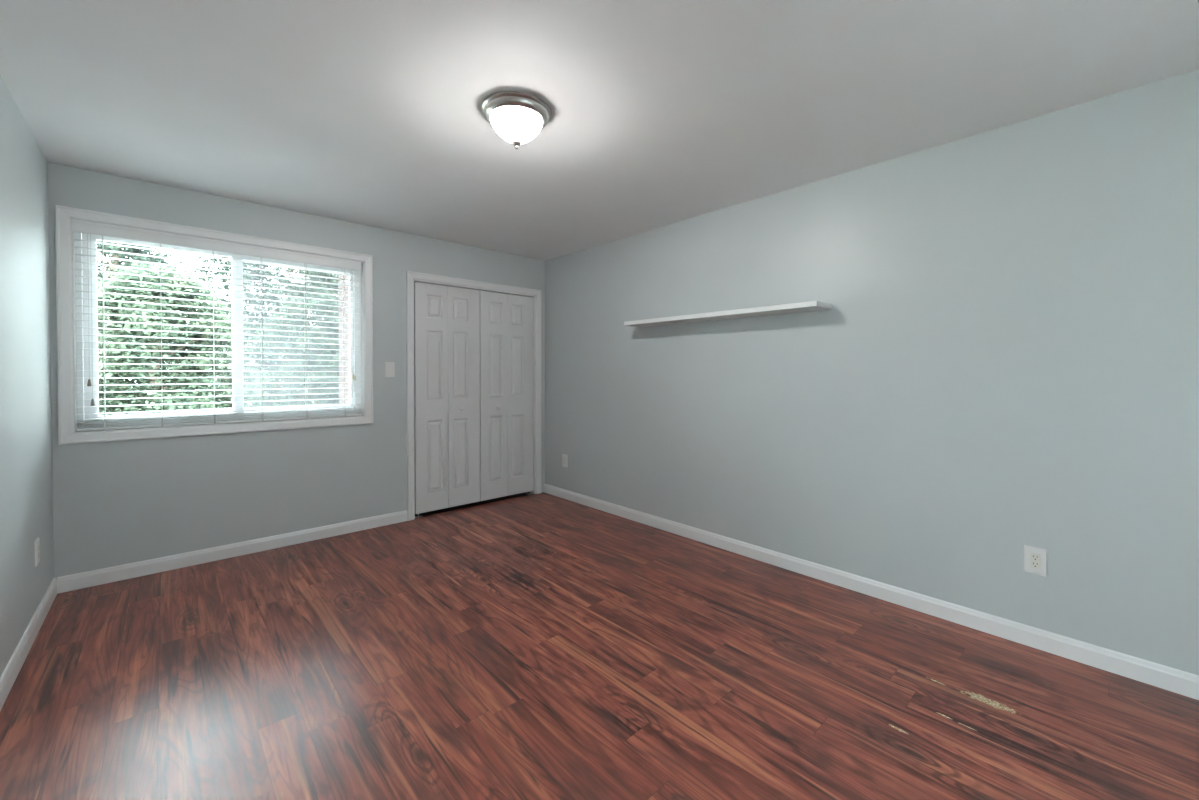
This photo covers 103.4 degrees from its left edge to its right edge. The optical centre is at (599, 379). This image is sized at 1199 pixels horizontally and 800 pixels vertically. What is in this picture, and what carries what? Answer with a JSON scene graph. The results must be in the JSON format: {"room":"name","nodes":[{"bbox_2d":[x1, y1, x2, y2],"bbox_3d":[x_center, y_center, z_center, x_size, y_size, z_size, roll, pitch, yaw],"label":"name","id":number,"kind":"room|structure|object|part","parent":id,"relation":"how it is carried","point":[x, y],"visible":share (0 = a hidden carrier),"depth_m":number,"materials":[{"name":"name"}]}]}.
{"room":"empty bedroom","nodes":[
{"label":"empty bedroom","id":0,"kind":"room"},
{"bbox_2d":[0,76,53,676],"bbox_3d":[-1.382,0.031,0.658,0.200,2.440,5.700,-1,1,-43],"label":"wall","id":1,"kind":"structure","parent":0,"point":[26,488],"depth_m":2.14,"materials":[{"name":"paint"}]},
{"bbox_2d":[0,578,56,710],"bbox_3d":[-1.306,1.205,0.747,0.014,0.090,5.300,-1,1,-43],"label":"baseboard","id":2,"kind":"structure","parent":1,"relation":"attached to","point":[10,673],"depth_m":2.09,"materials":[{"name":"white paint"}]},
{"bbox_2d":[35,537,39,566],"bbox_3d":[-2.778,0.853,2.342,0.008,0.124,0.080,-1,1,-43],"label":"wall outlet","id":3,"kind":"object","parent":1,"relation":"attached to","point":[37,541],"visible":1,"depth_m":2.33,"materials":[{"name":"white plastic"}]},
{"bbox_2d":[48,162,544,579],"bbox_3d":[-1.906,-0.015,3.910,3.427,2.440,0.200,-1,1,-43],"label":"wall","id":4,"kind":"structure","parent":0,"point":[115,503],"depth_m":3.28,"materials":[{"name":"paint"}]},
{"bbox_2d":[55,205,372,444],"bbox_3d":[-2.454,-0.312,3.254,1.688,1.356,0.019,-1,1,-43],"label":"trim","id":5,"kind":"structure","parent":4,"relation":"attached to","point":[63,214],"depth_m":2.92,"materials":[{"name":"white paint"}]},
{"bbox_2d":[71,231,364,432],"bbox_3d":[-2.518,-0.313,3.324,1.572,1.240,0.166,-1,1,-43],"label":"window","id":6,"kind":"structure","parent":4,"relation":"in","point":[237,358],"depth_m":3.13,"materials":[{"name":"white paint"}]},
{"bbox_3d":[-2.799,-0.310,3.078,0.753,1.168,0.028,-1,1,-43],"label":"sash","id":7,"kind":"part","parent":6,"relation":"part of","materials":[{"name":"white plastic"}]},
{"bbox_2d":[71,218,360,430],"bbox_3d":[-2.483,-0.316,3.270,1.543,1.227,0.073,-1,1,-43],"label":"window blind","id":8,"kind":"object","parent":6,"relation":"attached to","point":[77,225],"visible":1,"depth_m":3.13,"materials":[{"name":"white paint"}]},
{"bbox_3d":[-2.989,-0.427,2.771,0.004,0.860,0.003,-1,1,-43],"label":"pull cord","id":9,"kind":"part","parent":8,"relation":"part of","materials":[{"name":"white fabric"}]},
{"bbox_3d":[-2.980,-0.369,2.780,0.004,0.975,0.003,-1,1,-43],"label":"pull cord","id":10,"kind":"part","parent":8,"relation":"part of","materials":[{"name":"white fabric"}]},
{"bbox_3d":[-2.969,-0.283,2.837,0.008,1.171,0.056,-1,1,-43],"label":"ladder cord","id":11,"kind":"part","parent":8,"relation":"part of","materials":[{"name":"white fabric"}]},
{"bbox_3d":[-2.782,-0.285,3.008,0.008,1.171,0.056,-1,1,-43],"label":"ladder cord","id":12,"kind":"part","parent":8,"relation":"part of","materials":[{"name":"white fabric"}]},
{"bbox_3d":[-2.591,-0.287,3.183,0.008,1.171,0.056,-1,1,-43],"label":"ladder cord","id":13,"kind":"part","parent":8,"relation":"part of","materials":[{"name":"white fabric"}]},
{"bbox_3d":[-2.490,0.287,3.285,1.534,0.018,0.050,-1,1,-43],"label":"rail","id":14,"kind":"part","parent":8,"relation":"part of","materials":[{"name":"white plastic"}]},
{"bbox_3d":[-2.396,-0.289,3.362,0.008,1.171,0.056,-1,1,-43],"label":"ladder cord","id":15,"kind":"part","parent":8,"relation":"part of","materials":[{"name":"white fabric"}]},
{"bbox_3d":[-2.197,-0.291,3.545,0.008,1.171,0.056,-1,1,-43],"label":"ladder cord","id":16,"kind":"part","parent":8,"relation":"part of","materials":[{"name":"white fabric"}]},
{"bbox_3d":[-2.007,-0.293,3.719,0.008,1.171,0.056,-1,1,-43],"label":"ladder cord","id":17,"kind":"part","parent":8,"relation":"part of","materials":[{"name":"white fabric"}]},
{"bbox_3d":[-2.287,-0.316,3.594,0.760,1.168,0.028,-1,1,-43],"label":"sash","id":18,"kind":"part","parent":6,"relation":"part of","materials":[{"name":"white plastic"}]},
{"bbox_2d":[57,510,407,593],"bbox_3d":[-2.362,1.167,3.364,1.972,0.090,0.014,-1,1,-43],"label":"baseboard","id":19,"kind":"structure","parent":4,"relation":"attached to","point":[76,581],"depth_m":3.17,"materials":[{"name":"white paint"}]},
{"bbox_2d":[385,362,394,376],"bbox_3d":[-1.735,-0.080,3.922,0.080,0.124,0.012,-1,1,-43],"label":"light switch","id":20,"kind":"object","parent":4,"relation":"attached to","point":[389,366],"visible":1,"depth_m":3.92,"materials":[{"name":"white plastic"}]},
{"bbox_2d":[414,282,479,517],"bbox_3d":[-1.365,0.180,4.292,0.622,2.042,0.075,-1,1,-43],"label":"door","id":21,"kind":"structure","parent":4,"relation":"in","point":[446,318],"depth_m":4.28,"materials":[{"name":"white paint"}]},
{"bbox_2d":[406,271,540,520],"bbox_3d":[-1.170,0.138,4.535,1.385,2.120,0.159,-1,1,-43],"label":"trim","id":22,"kind":"structure","parent":4,"relation":"attached to","point":[411,277],"depth_m":4.30,"materials":[{"name":"white paint"}]},
{"bbox_2d":[480,290,533,500],"bbox_3d":[-0.905,0.175,4.713,0.610,2.042,0.075,-1,1,-43],"label":"door","id":23,"kind":"structure","parent":4,"relation":"in","point":[506,320],"depth_m":4.70,"materials":[{"name":"white paint"}]},
{"bbox_2d":[339,274,349,404],"bbox_3d":[-2.227,-0.234,4.902,0.700,3.950,0.600,-1,1,-43],"label":"brick wall","id":24,"kind":"structure","parent":0,"point":[342,389],"depth_m":4.75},
{"bbox_2d":[0,492,1198,799],"bbox_3d":[-0.235,1.282,2.104,3.827,0.102,6.250,-1,1,-43],"label":"floor","id":25,"kind":"structure","parent":0,"point":[542,646],"depth_m":1.90,"materials":[{"name":"red laminate"}]},
{"bbox_2d":[0,0,1198,260],"bbox_3d":[-0.230,-1.256,2.070,3.827,0.100,6.250,-1,1,-43],"label":"ceiling","id":26,"kind":"structure","parent":0,"point":[365,112],"depth_m":1.96,"materials":[{"name":"paint"}]},
{"bbox_2d":[482,91,550,148],"bbox_3d":[-0.372,-1.119,2.125,0.304,0.176,0.304,-1,1,-43],"label":"ceiling light","id":27,"kind":"object","parent":26,"relation":"attached to","point":[510,112],"visible":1,"depth_m":2.09,"materials":[{"name":"white glass"}]},
{"bbox_2d":[545,70,1198,675],"bbox_3d":[1.103,0.000,3.314,0.200,2.440,6.250,-1,1,-43],"label":"wall","id":28,"kind":"structure","parent":0,"point":[1004,358],"depth_m":2.44,"materials":[{"name":"paint"}]},
{"bbox_2d":[562,454,567,466],"bbox_3d":[-0.348,0.817,4.750,0.008,0.124,0.080,-1,1,-43],"label":"wall outlet","id":29,"kind":"object","parent":28,"relation":"attached to","point":[564,457],"visible":1,"depth_m":4.75,"materials":[{"name":"white plastic"}]},
{"bbox_2d":[624,301,831,326],"bbox_3d":[0.797,-0.443,3.339,0.210,0.031,1.541,-1,1,-43],"label":"wall shelf","id":30,"kind":"object","parent":28,"relation":"attached to","point":[811,305],"visible":1,"depth_m":3.14,"materials":[{"name":"white wood"}]},
{"bbox_2d":[544,484,1198,699],"bbox_3d":[1.208,1.179,3.055,0.014,0.090,5.300,-1,1,-43],"label":"baseboard","id":31,"kind":"structure","parent":28,"relation":"attached to","point":[1174,680],"depth_m":2.43,"materials":[{"name":"white paint"}]},
{"bbox_2d":[1024,545,1047,576],"bbox_3d":[2.009,0.837,2.183,0.008,0.124,0.080,-1,1,-43],"label":"wall outlet","id":32,"kind":"object","parent":28,"relation":"attached to","point":[1035,559],"visible":1,"depth_m":2.18,"materials":[{"name":"white plastic"}]},
{"bbox_2d":[1030,553,1039,568],"bbox_3d":[2.008,0.837,2.181,0.004,0.067,0.034,-1,1,-43],"label":"receptacle","id":33,"kind":"object","parent":32,"relation":"attached to","point":[1034,557],"depth_m":2.18,"materials":[{"name":"beige plastic"}]},
{"label":"outside","id":34,"kind":"structure","parent":0,"visible":0},
{"bbox_3d":[-2.803,1.774,9.767,90.000,0.200,100.000,-1,1,-43],"label":"ground","id":35,"kind":"structure","parent":34,"visible":0},
{"bbox_2d":[97,240,220,411],"bbox_3d":[-11.235,-1.311,10.993,3.950,6.350,3.907,1,1,44],"label":"evergreen tree","id":36,"kind":"object","parent":35,"relation":"on","point":[99,246],"visible":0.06,"depth_m":10.77,"materials":[{"name":"green plant"}]},
{"bbox_2d":[97,261,284,415],"bbox_3d":[-7.203,0.002,7.764,3.186,3.895,3.294,0,1,23],"label":"leafy tree","id":37,"kind":"object","parent":35,"relation":"on","point":[117,372],"visible":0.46,"depth_m":7.34,"materials":[{"name":"green plant"}]},
{"bbox_2d":[119,318,324,406],"bbox_3d":[-14.737,-0.402,20.509,25.593,4.769,4.199,-1,1,-43],"label":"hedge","id":38,"kind":"object","parent":35,"relation":"on","point":[243,318],"visible":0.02,"depth_m":20.40,"materials":[{"name":"green plant"}]},
{"bbox_2d":[169,252,288,408],"bbox_3d":[-12.570,-1.659,16.393,4.848,6.774,4.802,0,1,5],"label":"evergreen tree","id":39,"kind":"object","parent":35,"relation":"on","point":[228,262],"visible":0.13,"depth_m":15.75,"materials":[{"name":"green plant"}]},
{"bbox_2d":[223,263,337,408],"bbox_3d":[-8.723,-1.430,13.589,3.807,6.626,3.895,0,1,21],"label":"evergreen tree","id":40,"kind":"object","parent":35,"relation":"on","point":[260,278],"visible":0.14,"depth_m":12.88,"materials":[{"name":"green plant"}]},
{"bbox_2d":[243,266,338,407],"bbox_3d":[-5.952,-0.861,11.013,3.933,5.456,3.790,0,1,18],"label":"leafy tree","id":41,"kind":"object","parent":35,"relation":"on","point":[326,354],"visible":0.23,"depth_m":10.23,"materials":[{"name":"green plant"}]}
]}

